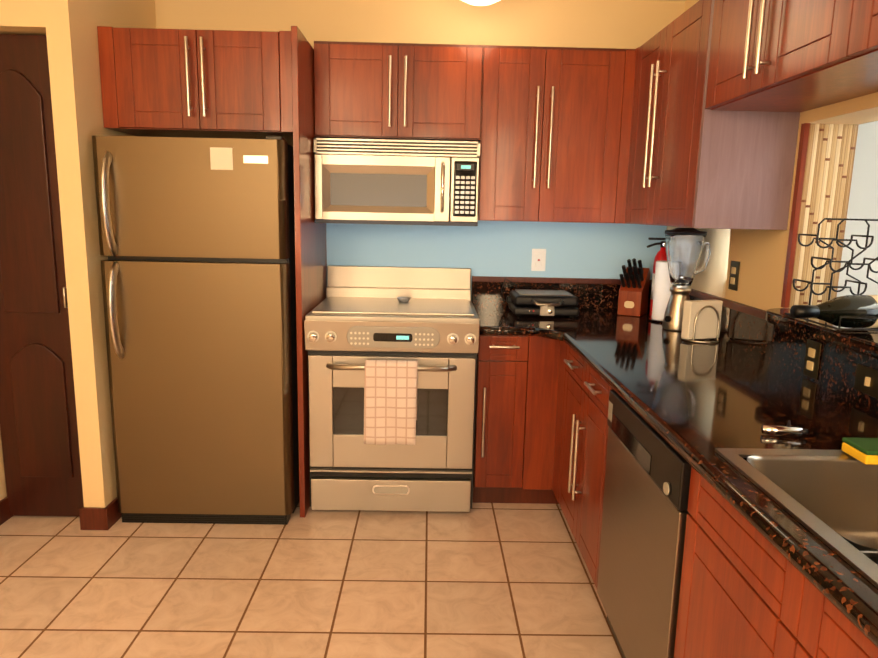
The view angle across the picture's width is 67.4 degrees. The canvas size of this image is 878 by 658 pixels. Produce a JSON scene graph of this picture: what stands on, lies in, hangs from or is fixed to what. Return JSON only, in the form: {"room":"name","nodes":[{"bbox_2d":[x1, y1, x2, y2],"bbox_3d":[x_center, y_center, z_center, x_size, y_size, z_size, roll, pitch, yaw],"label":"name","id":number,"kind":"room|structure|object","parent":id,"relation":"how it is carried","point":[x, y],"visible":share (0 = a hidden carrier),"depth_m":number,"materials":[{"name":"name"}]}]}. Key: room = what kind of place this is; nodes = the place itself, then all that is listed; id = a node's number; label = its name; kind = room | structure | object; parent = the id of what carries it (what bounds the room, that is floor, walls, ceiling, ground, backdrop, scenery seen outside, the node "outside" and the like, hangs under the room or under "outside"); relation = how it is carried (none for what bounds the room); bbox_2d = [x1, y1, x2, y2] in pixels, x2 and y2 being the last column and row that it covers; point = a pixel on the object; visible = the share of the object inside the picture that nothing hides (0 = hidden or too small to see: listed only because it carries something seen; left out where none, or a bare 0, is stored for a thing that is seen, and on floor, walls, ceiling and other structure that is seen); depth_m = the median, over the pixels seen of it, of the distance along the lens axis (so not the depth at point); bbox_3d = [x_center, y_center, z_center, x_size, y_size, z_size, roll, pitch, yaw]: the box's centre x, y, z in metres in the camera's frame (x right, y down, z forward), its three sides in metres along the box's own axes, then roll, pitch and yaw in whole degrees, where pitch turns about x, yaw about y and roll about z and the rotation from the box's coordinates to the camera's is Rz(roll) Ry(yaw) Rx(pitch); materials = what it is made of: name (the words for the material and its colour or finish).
{"room":"kitchen","nodes":[
{"label":"kitchen","id":0,"kind":"room"},
{"bbox_2d":[0,432,6,500],"bbox_3d":[-1.929,0.013,0.641,0.120,2.440,4.300,1,10,-1],"label":"wall","id":1,"kind":"structure","parent":0,"point":[3,493],"depth_m":2.89,"materials":[{"name":"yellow paint"}]},
{"bbox_2d":[0,497,12,524],"bbox_3d":[-1.886,1.157,0.898,0.015,0.100,4.200,1,10,-1],"label":"baseboard","id":2,"kind":"structure","parent":1,"relation":"attached to","point":[5,516],"depth_m":2.89,"materials":[{"name":"brown wood"}]},
{"bbox_2d":[0,0,45,34],"bbox_3d":[-1.680,-1.355,2.518,0.390,0.400,0.130,1,10,-1],"label":"wall","id":3,"kind":"structure","parent":0,"point":[25,17],"depth_m":2.48,"materials":[{"name":"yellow paint"}]},
{"bbox_2d":[0,34,83,516],"bbox_3d":[-1.705,-0.160,2.755,0.376,2.020,0.075,1,10,-1],"label":"closet door","id":4,"kind":"structure","parent":3,"relation":"in","point":[40,441],"depth_m":2.75,"materials":[{"name":"brown wood"}]},
{"bbox_2d":[44,0,155,507],"bbox_3d":[-1.466,-0.408,3.046,0.090,2.440,0.830,1,10,-1],"label":"wall pillar","id":5,"kind":"structure","parent":0,"point":[73,58],"depth_m":2.67,"materials":[{"name":"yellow paint"}]},
{"bbox_2d":[79,497,121,529],"bbox_3d":[-1.486,0.797,2.950,0.119,0.100,0.246,1,10,-1],"label":"baseboard","id":6,"kind":"structure","parent":5,"relation":"attached to","point":[108,516],"depth_m":2.83,"materials":[{"name":"brown wood"}]},
{"bbox_2d":[0,502,622,657],"bbox_3d":[1.266,1.181,1.554,6.900,0.050,5.600,1,10,-1],"label":"floor","id":7,"kind":"structure","parent":0,"point":[496,580],"depth_m":2.44,"materials":[{"name":"tile"}]},
{"bbox_2d":[92,135,298,524],"bbox_3d":[-1.024,-0.017,3.091,0.766,1.665,0.833,1,10,-1],"label":"fridge","id":8,"kind":"object","parent":7,"relation":"on","point":[197,241],"visible":1,"depth_m":2.75,"materials":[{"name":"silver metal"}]},
{"bbox_2d":[291,26,326,517],"bbox_3d":[-0.604,-0.237,3.153,0.025,2.100,0.698,1,10,-1],"label":"panel","id":9,"kind":"object","parent":7,"relation":"on","point":[310,261],"visible":0.56,"depth_m":2.89,"materials":[{"name":"brown wood"}]},
{"bbox_2d":[304,265,479,511],"bbox_3d":[-0.215,0.272,3.216,0.762,1.092,0.730,1,10,-1],"label":"range","id":10,"kind":"object","parent":7,"relation":"on","point":[392,359],"visible":1,"depth_m":2.96,"materials":[{"name":"silver metal"}]},
{"bbox_2d":[364,360,417,444],"bbox_3d":[-0.211,0.320,2.882,0.232,0.373,0.056,1,10,-1],"label":"towel","id":11,"kind":"object","parent":10,"relation":"hanging from","point":[390,386],"depth_m":2.86,"materials":[{"name":"beige fabric"}]},
{"bbox_2d":[472,335,559,503],"bbox_3d":[0.385,0.395,3.321,0.432,0.838,0.618,1,10,-1],"label":"base cabinet","id":12,"kind":"object","parent":7,"relation":"on","point":[516,404],"visible":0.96,"depth_m":3.05,"materials":[{"name":"brown wood"}]},
{"bbox_2d":[597,390,690,657],"bbox_3d":[0.841,0.664,1.881,0.617,0.835,0.627,1,10,-1],"label":"dishwasher","id":13,"kind":"object","parent":7,"relation":"on","point":[646,491],"visible":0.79,"depth_m":1.78,"materials":[{"name":"silver metal"}]},
{"bbox_2d":[552,341,791,632],"bbox_3d":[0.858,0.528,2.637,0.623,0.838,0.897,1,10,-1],"label":"base cabinet","id":14,"kind":"object","parent":7,"relation":"on","point":[748,589],"depth_m":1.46,"materials":[{"name":"brown wood"}]},
{"bbox_2d":[471,276,877,647],"bbox_3d":[0.919,0.196,1.372,1.434,0.545,4.398,1,10,-1],"label":"countertop","id":15,"kind":"structure","parent":14,"relation":"on","point":[805,506],"depth_m":1.80,"materials":[{"name":"stone"}]},
{"bbox_2d":[501,278,578,317],"bbox_3d":[0.512,-0.156,3.330,0.370,0.163,0.333,1,10,-1],"label":"grill","id":16,"kind":"object","parent":15,"relation":"on","point":[525,302],"visible":0.98,"depth_m":3.21,"materials":[{"name":"black plastic"}]},
{"bbox_2d":[617,258,649,316],"bbox_3d":[0.990,-0.217,3.360,0.116,0.290,0.201,7,12,31],"label":"knife block","id":17,"kind":"object","parent":15,"relation":"on","point":[633,292],"visible":1,"depth_m":3.33,"materials":[{"name":"brown wood"}]},
{"bbox_2d":[647,237,666,316],"bbox_3d":[1.087,-0.256,3.290,0.123,0.397,0.081,1,10,-1],"label":"fire extinguisher","id":18,"kind":"object","parent":15,"relation":"on","point":[661,255],"visible":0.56,"depth_m":3.26,"materials":[{"name":"red paint"}]},
{"bbox_2d":[649,261,671,322],"bbox_3d":[1.099,-0.205,3.178,0.140,0.336,0.140,1,10,-1],"label":"paper towel","id":19,"kind":"object","parent":15,"relation":"on","point":[662,292],"visible":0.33,"depth_m":3.14,"materials":[{"name":"white paper"}]},
{"bbox_2d":[662,228,710,330],"bbox_3d":[1.087,-0.221,2.935,0.154,0.453,0.184,1,10,-1],"label":"blender","id":20,"kind":"object","parent":15,"relation":"on","point":[684,248],"visible":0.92,"depth_m":2.90,"materials":[{"name":"clear glass"}]},
{"bbox_2d":[681,300,722,342],"bbox_3d":[1.084,-0.036,2.715,0.166,0.164,0.147,1,10,-1],"label":"napkin holder","id":21,"kind":"object","parent":15,"relation":"on","point":[701,319],"visible":1,"depth_m":2.69,"materials":[{"name":"silver metal"}]},
{"bbox_2d":[761,420,808,435],"bbox_3d":[0.818,0.233,1.562,0.102,0.031,0.042,1,10,-1],"label":"tool","id":22,"kind":"object","parent":15,"relation":"on","point":[788,429],"visible":0.98,"depth_m":1.55,"materials":[{"name":"silver metal"}]},
{"bbox_2d":[785,218,877,330],"bbox_3d":[1.208,-0.173,1.978,0.395,0.313,0.291,1,10,-1],"label":"wine rack","id":23,"kind":"object","parent":15,"relation":"on","point":[857,310],"visible":1,"depth_m":1.89,"materials":[{"name":"black metal"}]},
{"bbox_2d":[842,437,877,464],"bbox_3d":[0.930,0.258,1.392,0.110,0.032,0.085,1,10,-1],"label":"sponge","id":24,"kind":"object","parent":15,"relation":"on","point":[864,450],"visible":1,"depth_m":1.38,"materials":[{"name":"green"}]},
{"bbox_2d":[155,0,684,48],"bbox_3d":[-0.402,-0.473,3.531,3.570,2.440,0.120,1,10,-1],"label":"wall","id":25,"kind":"structure","parent":0,"point":[626,24],"depth_m":3.28,"materials":[{"name":"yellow paint"}]},
{"bbox_2d":[97,26,292,145],"bbox_3d":[-1.004,-1.084,3.015,0.804,0.400,0.660,1,10,-1],"label":"upper cabinet","id":26,"kind":"object","parent":25,"relation":"attached to","point":[190,83],"visible":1,"depth_m":2.73,"materials":[{"name":"brown wood"}]},
{"bbox_2d":[314,41,485,140],"bbox_3d":[-0.190,-1.120,3.177,0.768,0.417,0.350,1,10,-1],"label":"upper cabinet","id":27,"kind":"object","parent":25,"relation":"attached to","point":[363,90],"depth_m":3.00,"materials":[{"name":"brown wood"}]},
{"bbox_2d":[314,138,479,225],"bbox_3d":[-0.197,-0.705,3.207,0.758,0.381,0.438,1,10,-1],"label":"microwave","id":28,"kind":"object","parent":27,"relation":"attached to","point":[392,182],"visible":1,"depth_m":3.03,"materials":[{"name":"silver metal"}]},
{"bbox_2d":[326,220,666,290],"bbox_3d":[0.305,-0.519,3.471,1.800,0.860,0.002,1,10,-1],"label":"wall band","id":29,"kind":"object","parent":25,"relation":"attached to","point":[573,249],"visible":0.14,"depth_m":3.48,"materials":[{"name":"blue paint"}]},
{"bbox_2d":[471,45,565,221],"bbox_3d":[0.332,-0.928,3.218,0.427,0.787,0.350,1,10,-1],"label":"upper cabinet","id":30,"kind":"object","parent":25,"relation":"attached to","point":[548,129],"depth_m":3.04,"materials":[{"name":"brown wood"}]},
{"bbox_2d":[531,249,545,270],"bbox_3d":[0.530,-0.366,3.495,0.075,0.118,0.009,1,10,-1],"label":"outlet","id":31,"kind":"object","parent":25,"relation":"attached to","point":[538,263],"depth_m":3.49,"materials":[{"name":"white plastic"}]},
{"bbox_2d":[558,47,635,222],"bbox_3d":[0.646,-0.923,3.223,0.479,0.787,0.350,1,10,-1],"label":"upper cabinet","id":32,"kind":"object","parent":25,"relation":"attached to","point":[598,83],"depth_m":3.05,"materials":[{"name":"brown wood"}]},
{"bbox_2d":[667,0,877,310],"bbox_3d":[1.325,0.010,1.040,0.180,2.440,5.000,1,10,-1],"label":"wall","id":33,"kind":"structure","parent":0,"point":[759,255],"depth_m":2.50,"materials":[{"name":"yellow paint"}]},
{"bbox_2d":[624,0,799,229],"bbox_3d":[1.057,-0.812,2.656,0.328,0.785,0.860,1,10,-1],"label":"upper cabinet","id":34,"kind":"object","parent":33,"relation":"attached to","point":[689,168],"depth_m":2.32,"materials":[{"name":"brown wood"}]},
{"bbox_2d":[728,261,739,290],"bbox_3d":[1.205,-0.218,2.694,0.009,0.118,0.075,1,10,-1],"label":"outlet","id":35,"kind":"object","parent":33,"relation":"attached to","point":[735,265],"depth_m":2.68,"materials":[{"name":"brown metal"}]},
{"bbox_2d":[700,0,877,115],"bbox_3d":[1.072,-0.856,1.784,0.328,0.390,0.839,1,10,-1],"label":"upper cabinet","id":36,"kind":"object","parent":33,"relation":"attached to","point":[726,93],"depth_m":1.87,"materials":[{"name":"brown wood"}]},
{"bbox_2d":[781,123,858,307],"bbox_3d":[1.310,-0.382,2.270,0.184,0.624,0.024,1,10,-1],"label":"curtain","id":37,"kind":"object","parent":33,"relation":"attached to","point":[824,169],"depth_m":2.26,"materials":[{"name":"beige fabric"}]},
{"bbox_2d":[816,0,877,75],"bbox_3d":[1.082,-0.726,1.060,0.328,0.390,0.908,1,10,-1],"label":"upper cabinet","id":38,"kind":"object","parent":33,"relation":"attached to","point":[849,34],"depth_m":1.48,"materials":[{"name":"brown wood"}]},
{"bbox_2d":[837,121,877,296],"bbox_3d":[2.940,-0.500,4.069,3.130,2.440,0.100,1,10,-1],"label":"window","id":39,"kind":"structure","parent":0,"point":[863,200],"depth_m":3.98,"materials":[{"name":"white glass"}]},
{"bbox_3d":[1.317,-1.269,1.115,6.900,0.050,5.600,1,10,-1],"label":"ceiling","id":40,"kind":"structure","parent":0,"visible":0},
{"bbox_2d":[462,0,499,5],"bbox_3d":[0.182,-1.502,2.866,0.320,0.154,0.320,1,10,-1],"label":"ceiling light fixture","id":41,"kind":"object","parent":40,"relation":"attached to","point":[480,2],"visible":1,"depth_m":2.88,"materials":[{"name":"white glass"}]}
]}

